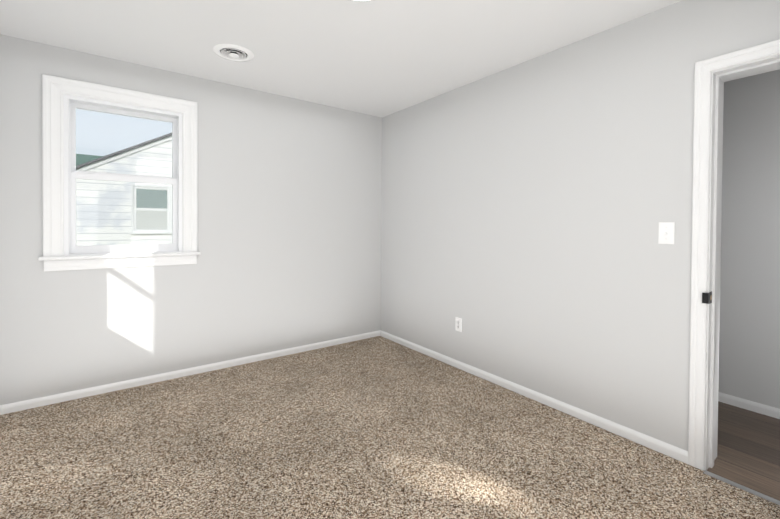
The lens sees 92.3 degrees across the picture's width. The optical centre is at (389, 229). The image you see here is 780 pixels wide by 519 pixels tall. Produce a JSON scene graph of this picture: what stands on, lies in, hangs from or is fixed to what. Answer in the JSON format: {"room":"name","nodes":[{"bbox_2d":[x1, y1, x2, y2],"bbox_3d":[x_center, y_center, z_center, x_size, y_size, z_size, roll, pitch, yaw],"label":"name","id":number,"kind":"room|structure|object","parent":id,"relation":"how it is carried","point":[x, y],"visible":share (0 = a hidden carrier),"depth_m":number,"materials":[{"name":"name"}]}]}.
{"room":"empty bedroom","nodes":[
{"label":"empty bedroom","id":0,"kind":"room"},
{"bbox_2d":[0,34,381,404],"bbox_3d":[-0.925,-0.029,3.583,4.340,2.400,0.150,0,1,-37],"label":"wall","id":1,"kind":"structure","parent":0,"point":[289,198],"depth_m":3.09,"materials":[{"name":"grey paint"}]},
{"bbox_2d":[38,74,199,270],"bbox_3d":[-1.960,-0.375,2.792,0.950,1.293,0.230,0,1,-37],"label":"window","id":2,"kind":"structure","parent":1,"relation":"in","point":[63,99],"depth_m":2.68,"materials":[{"name":"white paint"}]},
{"bbox_2d":[0,330,379,414],"bbox_3d":[-1.290,1.139,3.230,2.970,0.068,0.013,0,1,-37],"label":"baseboard","id":3,"kind":"structure","parent":1,"relation":"attached to","point":[67,396],"depth_m":2.89,"materials":[{"name":"white paint"}]},
{"bbox_2d":[0,0,681,116],"bbox_3d":[0.773,-1.260,1.303,4.340,0.140,5.800,0,1,-37],"label":"ceiling","id":4,"kind":"structure","parent":0,"point":[380,58],"depth_m":2.34,"materials":[{"name":"paint"}]},
{"bbox_2d":[213,44,253,61],"bbox_3d":[-1.074,-1.261,2.576,0.263,0.124,0.263,0,1,-37],"label":"ceiling vent","id":5,"kind":"object","parent":4,"relation":"in","point":[233,52],"visible":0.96,"depth_m":2.56,"materials":[{"name":"white plastic"}]},
{"bbox_2d":[350,0,372,1],"bbox_3d":[-0.147,-1.184,1.766,0.344,0.036,0.344,0,1,-37],"label":"recessed light","id":6,"kind":"object","parent":4,"relation":"in","point":[361,0],"visible":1,"depth_m":1.92,"materials":[{"name":"grey"}]},
{"bbox_2d":[381,0,779,450],"bbox_3d":[1.136,-0.003,2.625,0.200,2.400,3.850,0,1,-37],"label":"wall","id":7,"kind":"structure","parent":0,"point":[528,206],"depth_m":2.42,"materials":[{"name":"grey paint"}]},
{"bbox_2d":[455,317,461,331],"bbox_3d":[0.583,0.806,3.195,0.008,0.116,0.071,0,1,-37],"label":"electrical outlet plate","id":8,"kind":"object","parent":7,"relation":"attached to","point":[458,324],"visible":1,"depth_m":3.19,"materials":[{"name":"white plastic"}]},
{"bbox_2d":[380,330,687,463],"bbox_3d":[0.723,1.156,3.003,0.013,0.068,2.702,0,1,-37],"label":"baseboard","id":9,"kind":"structure","parent":7,"relation":"attached to","point":[669,450],"depth_m":2.46,"materials":[{"name":"white paint"}]},
{"bbox_2d":[658,222,674,243],"bbox_3d":[1.470,0.017,1.995,0.019,0.116,0.071,0,1,-37],"label":"switch plate","id":10,"kind":"object","parent":7,"relation":"attached to","point":[666,232],"visible":1,"depth_m":2.00,"materials":[{"name":"white plastic"}]},
{"bbox_2d":[688,39,779,470],"bbox_3d":[1.901,0.188,1.601,0.238,2.054,0.926,0,1,-37],"label":"door frame","id":11,"kind":"structure","parent":7,"relation":"attached to","point":[713,75],"depth_m":1.88,"materials":[{"name":"white paint"}]},
{"bbox_2d":[702,291,711,303],"bbox_3d":[1.586,0.337,1.871,0.062,0.058,0.025,0,1,-37],"label":"strike plate","id":12,"kind":"object","parent":11,"relation":"attached to","point":[706,298],"visible":1,"depth_m":1.85,"materials":[{"name":"black metal"}]},
{"bbox_2d":[718,69,779,408],"bbox_3d":[2.488,0.008,2.511,0.150,2.400,5.650,0,1,-37],"label":"wall","id":13,"kind":"structure","parent":0,"point":[749,350],"depth_m":2.48,"materials":[{"name":"grey paint"}]},
{"bbox_2d":[718,392,779,418],"bbox_3d":[2.370,1.173,2.537,0.013,0.068,5.500,0,1,-37],"label":"baseboard","id":14,"kind":"structure","parent":13,"relation":"attached to","point":[767,410],"depth_m":2.49,"materials":[{"name":"white paint"}]},
{"label":"outside","id":15,"kind":"structure","parent":0,"visible":0},
{"bbox_3d":[-0.126,4.420,4.162,80.000,0.100,80.000,0,1,-37],"label":"ground","id":16,"kind":"structure","parent":15,"visible":0},
{"bbox_2d":[76,133,171,245],"bbox_3d":[-2.060,0.578,8.417,11.834,7.456,0.360,0,1,-37],"label":"neighbor house","id":17,"kind":"structure","parent":16,"relation":"on","point":[143,169],"depth_m":6.43,"materials":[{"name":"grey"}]},
{"bbox_2d":[76,154,102,165],"bbox_3d":[-5.551,1.185,8.918,21.000,6.180,4.200,0,1,-37],"label":"shingles","id":18,"kind":"object","parent":17,"relation":"attached to","point":[79,161],"depth_m":9.36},
{"bbox_3d":[0.755,1.285,1.334,4.340,0.150,5.800,0,1,-37],"label":"floor","id":19,"kind":"structure","parent":0,"visible":0},
{"bbox_2d":[0,336,779,518],"bbox_3d":[-0.207,1.192,1.737,2.980,0.012,3.700,0,1,-37],"label":"floor","id":20,"kind":"structure","parent":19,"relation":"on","point":[378,427],"depth_m":1.97,"materials":[{"name":"carpet"}]},
{"bbox_2d":[704,470,779,504],"bbox_3d":[1.791,1.205,1.536,0.033,0.011,0.788,0,1,-37],"label":"transition strip","id":21,"kind":"object","parent":20,"relation":"on","point":[751,491],"visible":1,"depth_m":1.74,"materials":[{"name":"silver metal"}]},
{"bbox_2d":[707,401,779,500],"bbox_3d":[1.950,1.205,2.224,1.060,0.006,5.500,0,1,-37],"label":"planks","id":22,"kind":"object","parent":19,"relation":"on","point":[748,451],"visible":0.33,"depth_m":2.05,"materials":[{"name":"wood"}]}
]}

